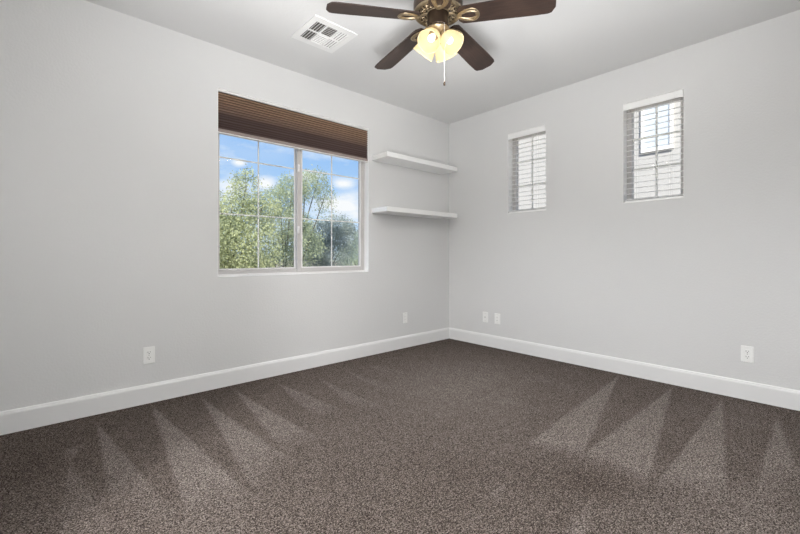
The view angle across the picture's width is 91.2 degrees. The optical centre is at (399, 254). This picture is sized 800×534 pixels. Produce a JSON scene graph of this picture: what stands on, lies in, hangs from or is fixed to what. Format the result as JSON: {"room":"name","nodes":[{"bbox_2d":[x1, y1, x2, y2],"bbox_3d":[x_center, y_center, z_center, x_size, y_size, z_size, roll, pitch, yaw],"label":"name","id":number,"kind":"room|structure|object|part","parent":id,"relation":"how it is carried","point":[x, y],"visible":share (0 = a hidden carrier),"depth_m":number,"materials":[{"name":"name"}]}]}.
{"room":"empty bedroom","nodes":[
{"label":"empty bedroom","id":0,"kind":"room"},
{"bbox_2d":[0,0,448,411],"bbox_3d":[-1.060,-0.282,3.605,4.720,3.290,0.160,0,0,-42],"label":"wall","id":1,"kind":"structure","parent":0,"point":[109,117],"depth_m":2.81,"materials":[{"name":"paint"}]},
{"bbox_2d":[143,346,154,363],"bbox_3d":[-1.806,0.721,2.820,0.074,0.120,0.009,0,0,-42],"label":"wall outlet","id":2,"kind":"object","parent":1,"relation":"attached to","point":[148,352],"visible":1,"depth_m":2.82,"materials":[{"name":"white plastic"}]},
{"bbox_2d":[0,327,448,434],"bbox_3d":[-1.002,0.995,3.540,4.400,0.136,0.016,0,0,-42],"label":"baseboard","id":3,"kind":"structure","parent":1,"relation":"attached to","point":[29,417],"depth_m":2.96,"materials":[{"name":"white paint"}]},
{"bbox_2d":[218,134,364,275],"bbox_3d":[-0.962,-0.582,3.719,1.517,1.518,0.102,0,0,-42],"label":"window","id":4,"kind":"structure","parent":1,"relation":"in","point":[297,268],"depth_m":3.71,"materials":[{"name":"grey plastic"}]},
{"bbox_3d":[-1.254,-0.583,3.493,0.725,1.440,0.028,0,0,-42],"label":"fixed sash","id":5,"kind":"part","parent":4,"relation":"part of","materials":[{"name":"clear glass"}]},
{"bbox_2d":[218,89,367,162],"bbox_3d":[-0.918,-1.163,3.670,1.511,0.354,0.046,0,0,-42],"label":"pleated shade","id":6,"kind":"object","parent":4,"relation":"attached to","point":[240,116],"visible":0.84,"depth_m":3.56,"materials":[{"name":"brown fabric"}]},
{"bbox_3d":[-0.916,-1.008,3.668,1.511,0.027,0.040,0,0,-42],"label":"rail","id":7,"kind":"part","parent":6,"relation":"part of","materials":[{"name":"brown"}]},
{"bbox_3d":[-0.916,-0.990,3.668,1.511,0.008,0.036,0,0,-42],"label":"rail trim","id":8,"kind":"part","parent":6,"relation":"part of","materials":[{"name":"brown fabric"}]},
{"bbox_3d":[-0.692,-0.577,3.950,0.766,1.468,0.030,0,0,-42],"label":"sliding sash","id":9,"kind":"part","parent":4,"relation":"part of","materials":[{"name":"clear glass"}]},
{"bbox_2d":[218,88,368,276],"bbox_3d":[-0.949,-0.582,3.705,1.517,1.518,0.161,0,0,-42],"label":"trim","id":10,"kind":"structure","parent":1,"relation":"attached to","point":[366,165],"depth_m":4.16,"materials":[{"name":"white paint"}]},
{"bbox_2d":[402,312,406,322],"bbox_3d":[0.057,0.721,4.499,0.074,0.120,0.009,0,0,-42],"label":"wall outlet","id":11,"kind":"object","parent":1,"relation":"attached to","point":[404,315],"visible":1,"depth_m":4.49,"materials":[{"name":"white plastic"}]},
{"bbox_2d":[372,151,456,174],"bbox_3d":[0.196,-1.034,4.457,1.110,0.050,0.256,0,0,-42],"label":"floating shelf","id":12,"kind":"object","parent":1,"relation":"attached to","point":[387,157],"visible":1,"depth_m":4.33,"materials":[{"name":"white paint"}]},
{"bbox_2d":[372,206,456,218],"bbox_3d":[0.196,-0.473,4.457,1.110,0.050,0.256,0,0,-42],"label":"floating shelf","id":13,"kind":"object","parent":1,"relation":"attached to","point":[389,210],"visible":1,"depth_m":4.32,"materials":[{"name":"white paint"}]},
{"bbox_2d":[0,338,799,533],"bbox_3d":[0.265,1.063,2.134,4.400,0.001,3.800,0,0,-42],"label":"floor","id":14,"kind":"structure","parent":0,"point":[446,436],"depth_m":2.05,"materials":[{"name":"brown carpet"}]},
{"bbox_2d":[85,0,799,123],"bbox_3d":[0.265,-1.802,2.135,4.400,0.250,3.800,0,0,-42],"label":"ceiling","id":15,"kind":"structure","parent":0,"point":[579,40],"depth_m":3.01,"materials":[{"name":"white paint"}]},
{"bbox_2d":[291,15,357,52],"bbox_3d":[-0.578,-1.671,2.989,0.364,0.012,0.364,0,0,-42],"label":"ceiling vent","id":16,"kind":"object","parent":15,"relation":"in","point":[319,32],"visible":1,"depth_m":2.98,"materials":[{"name":"white metal"}]},
{"bbox_2d":[326,0,555,85],"bbox_3d":[0.227,-1.332,2.394,1.264,0.688,1.258,0,0,-42],"label":"ceiling fan","id":17,"kind":"object","parent":15,"relation":"hanging from","point":[437,38],"visible":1,"depth_m":2.29,"materials":[{"name":"brown wood"}]},
{"bbox_3d":[-0.148,-1.395,2.249,0.540,0.068,0.150,0,0,-16],"label":"blade","id":18,"kind":"part","parent":17,"relation":"part of","materials":[{"name":"brown wood"}]},
{"bbox_3d":[0.010,-1.395,2.680,0.150,0.068,0.540,0,0,-34],"label":"blade","id":19,"kind":"part","parent":17,"relation":"part of","materials":[{"name":"brown wood"}]},
{"bbox_3d":[0.148,-1.253,2.406,0.136,0.134,0.136,0,0,-42],"label":"lamp shade","id":20,"kind":"part","parent":17,"relation":"part of","materials":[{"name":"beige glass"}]},
{"bbox_3d":[0.177,-1.253,2.276,0.136,0.134,0.136,0,0,-42],"label":"lamp shade","id":21,"kind":"part","parent":17,"relation":"part of","materials":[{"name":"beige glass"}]},
{"bbox_3d":[0.187,-1.273,2.295,0.055,0.058,0.043,0,0,-42],"label":"bulb","id":22,"kind":"part","parent":17,"relation":"part of","materials":[{"name":"white glass"}]},
{"bbox_3d":[0.213,-1.395,1.964,0.150,0.068,0.540,0,0,2],"label":"blade","id":23,"kind":"part","parent":17,"relation":"part of","materials":[{"name":"brown wood"}]},
{"bbox_3d":[0.258,-1.187,2.293,0.002,0.350,0.008,0,0,-26],"label":"pull chain","id":24,"kind":"part","parent":17,"relation":"part of","materials":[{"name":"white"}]},
{"bbox_3d":[0.279,-1.253,2.434,0.136,0.134,0.136,0,0,-42],"label":"lamp shade","id":25,"kind":"part","parent":17,"relation":"part of","materials":[{"name":"beige glass"}]},
{"bbox_3d":[0.307,-1.253,2.304,0.136,0.134,0.136,0,0,-42],"label":"lamp shade","id":26,"kind":"part","parent":17,"relation":"part of","materials":[{"name":"beige glass"}]},
{"bbox_3d":[0.469,-1.395,2.663,0.150,0.068,0.540,0,0,38],"label":"blade","id":27,"kind":"part","parent":17,"relation":"part of","materials":[{"name":"brown wood"}]},
{"bbox_3d":[0.595,-1.395,2.220,0.540,0.068,0.150,0,0,20],"label":"blade","id":28,"kind":"part","parent":17,"relation":"part of","materials":[{"name":"brown wood"}]},
{"bbox_2d":[449,10,799,389],"bbox_3d":[2.012,-0.282,3.602,0.160,3.290,3.960,0,0,-42],"label":"wall","id":29,"kind":"structure","parent":0,"point":[712,271],"depth_m":3.29,"materials":[{"name":"paint"}]},
{"bbox_2d":[483,312,487,322],"bbox_3d":[0.997,0.728,4.596,0.017,0.120,0.074,0,0,-42],"label":"cable jack","id":30,"kind":"object","parent":29,"relation":"attached to","point":[485,314],"visible":1,"depth_m":4.59,"materials":[{"name":"white plastic"}]},
{"bbox_2d":[495,313,499,323],"bbox_3d":[1.111,0.728,4.476,0.009,0.120,0.074,0,0,-42],"label":"wall outlet","id":31,"kind":"object","parent":29,"relation":"attached to","point":[497,316],"visible":1,"depth_m":4.47,"materials":[{"name":"white plastic"}]},
{"bbox_2d":[508,124,545,213],"bbox_3d":[1.415,-0.905,4.263,0.161,0.888,0.449,0,0,-42],"label":"trim","id":32,"kind":"structure","parent":29,"relation":"attached to","point":[510,140],"depth_m":4.39,"materials":[{"name":"white paint"}]},
{"bbox_2d":[512,131,545,211],"bbox_3d":[1.443,-0.905,4.289,0.065,0.888,0.449,0,0,-42],"label":"window","id":33,"kind":"structure","parent":29,"relation":"in","point":[514,178],"depth_m":4.41,"materials":[{"name":"grey plastic"}]},
{"bbox_2d":[508,125,545,212],"bbox_3d":[1.374,-0.904,4.227,0.069,0.886,0.448,0,0,-42],"label":"slat blind","id":34,"kind":"object","parent":33,"relation":"attached to","point":[540,128],"visible":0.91,"depth_m":4.19,"materials":[{"name":"white plastic"}]},
{"bbox_3d":[1.380,-0.473,4.232,0.046,0.016,0.433,0,0,-42],"label":"rail","id":35,"kind":"part","parent":34,"relation":"part of","materials":[{"name":"white plastic"}]},
{"bbox_3d":[1.465,-0.886,4.139,0.051,0.826,0.002,0,0,-42],"label":"ladder cord","id":36,"kind":"part","parent":34,"relation":"part of","materials":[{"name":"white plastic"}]},
{"bbox_2d":[449,328,799,410],"bbox_3d":[1.899,0.995,3.596,0.016,0.136,3.784,0,0,-42],"label":"baseboard","id":37,"kind":"structure","parent":29,"relation":"attached to","point":[787,398],"depth_m":3.33,"materials":[{"name":"white paint"}]},
{"bbox_2d":[623,88,683,202],"bbox_3d":[2.203,-0.905,3.389,0.161,0.888,0.452,0,0,-42],"label":"trim","id":38,"kind":"structure","parent":29,"relation":"attached to","point":[625,112],"depth_m":3.52,"materials":[{"name":"white paint"}]},
{"bbox_2d":[627,97,683,200],"bbox_3d":[2.232,-0.905,3.414,0.065,0.888,0.452,0,0,-42],"label":"window","id":39,"kind":"structure","parent":29,"relation":"in","point":[629,137],"depth_m":3.43,"materials":[{"name":"grey plastic"}]},
{"bbox_2d":[623,89,683,202],"bbox_3d":[2.162,-0.904,3.352,0.069,0.886,0.451,0,0,-42],"label":"slat blind","id":40,"kind":"object","parent":39,"relation":"attached to","point":[679,93],"visible":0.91,"depth_m":3.32,"materials":[{"name":"white plastic"}]},
{"bbox_3d":[2.169,-0.473,3.358,0.046,0.016,0.436,0,0,-42],"label":"rail","id":41,"kind":"part","parent":40,"relation":"part of","materials":[{"name":"white plastic"}]},
{"bbox_3d":[2.254,-0.886,3.264,0.051,0.826,0.002,0,0,-42],"label":"ladder cord","id":42,"kind":"part","parent":40,"relation":"part of","materials":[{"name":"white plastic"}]},
{"bbox_2d":[741,345,753,362],"bbox_3d":[2.551,0.729,2.878,0.009,0.120,0.074,0,0,-42],"label":"wall outlet","id":43,"kind":"object","parent":29,"relation":"attached to","point":[747,352],"visible":1,"depth_m":2.87,"materials":[{"name":"white plastic"}]},
{"label":"outside","id":44,"kind":"structure","parent":0,"visible":0},
{"bbox_2d":[222,261,354,268],"bbox_3d":[-58.164,4.363,100.116,280.000,0.200,300.000,0,0,-42],"label":"ground","id":45,"kind":"structure","parent":44,"point":[280,261],"depth_m":175.89,"materials":[{"name":"green plant"}]},
{"bbox_2d":[219,164,291,268],"bbox_3d":[-5.419,0.746,11.665,4.636,7.154,2.770,0,0,-34],"label":"tree","id":46,"kind":"object","parent":45,"relation":"on","point":[233,226],"visible":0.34,"depth_m":11.87,"materials":[{"name":"green plant"}]},
{"bbox_2d":[253,164,339,267],"bbox_3d":[-4.232,0.344,15.044,2.566,7.958,4.118,0,0,30],"label":"tree","id":47,"kind":"object","parent":45,"relation":"on","point":[280,191],"visible":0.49,"depth_m":14.96,"materials":[{"name":"green plant"}]},
{"bbox_2d":[289,212,357,266],"bbox_3d":[-3.244,1.111,18.338,4.314,6.424,2.678,0,0,-42],"label":"tree","id":48,"kind":"object","parent":45,"relation":"on","point":[337,235],"visible":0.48,"depth_m":18.16,"materials":[{"name":"green plant"}]},
{"bbox_2d":[338,230,357,265],"bbox_3d":[-1.714,1.191,23.673,6.391,6.266,2.613,0,0,-42],"label":"tree","id":49,"kind":"object","parent":45,"relation":"on","point":[355,263],"visible":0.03,"depth_m":22.55,"materials":[{"name":"green plant"}]},
{"bbox_2d":[519,100,680,209],"bbox_3d":[7.850,-0.437,7.760,6.600,9.400,13.400,0,0,-42],"label":"neighbor house","id":50,"kind":"structure","parent":45,"relation":"on","point":[677,156],"depth_m":7.23,"materials":[{"name":"beige paint"}]}
]}

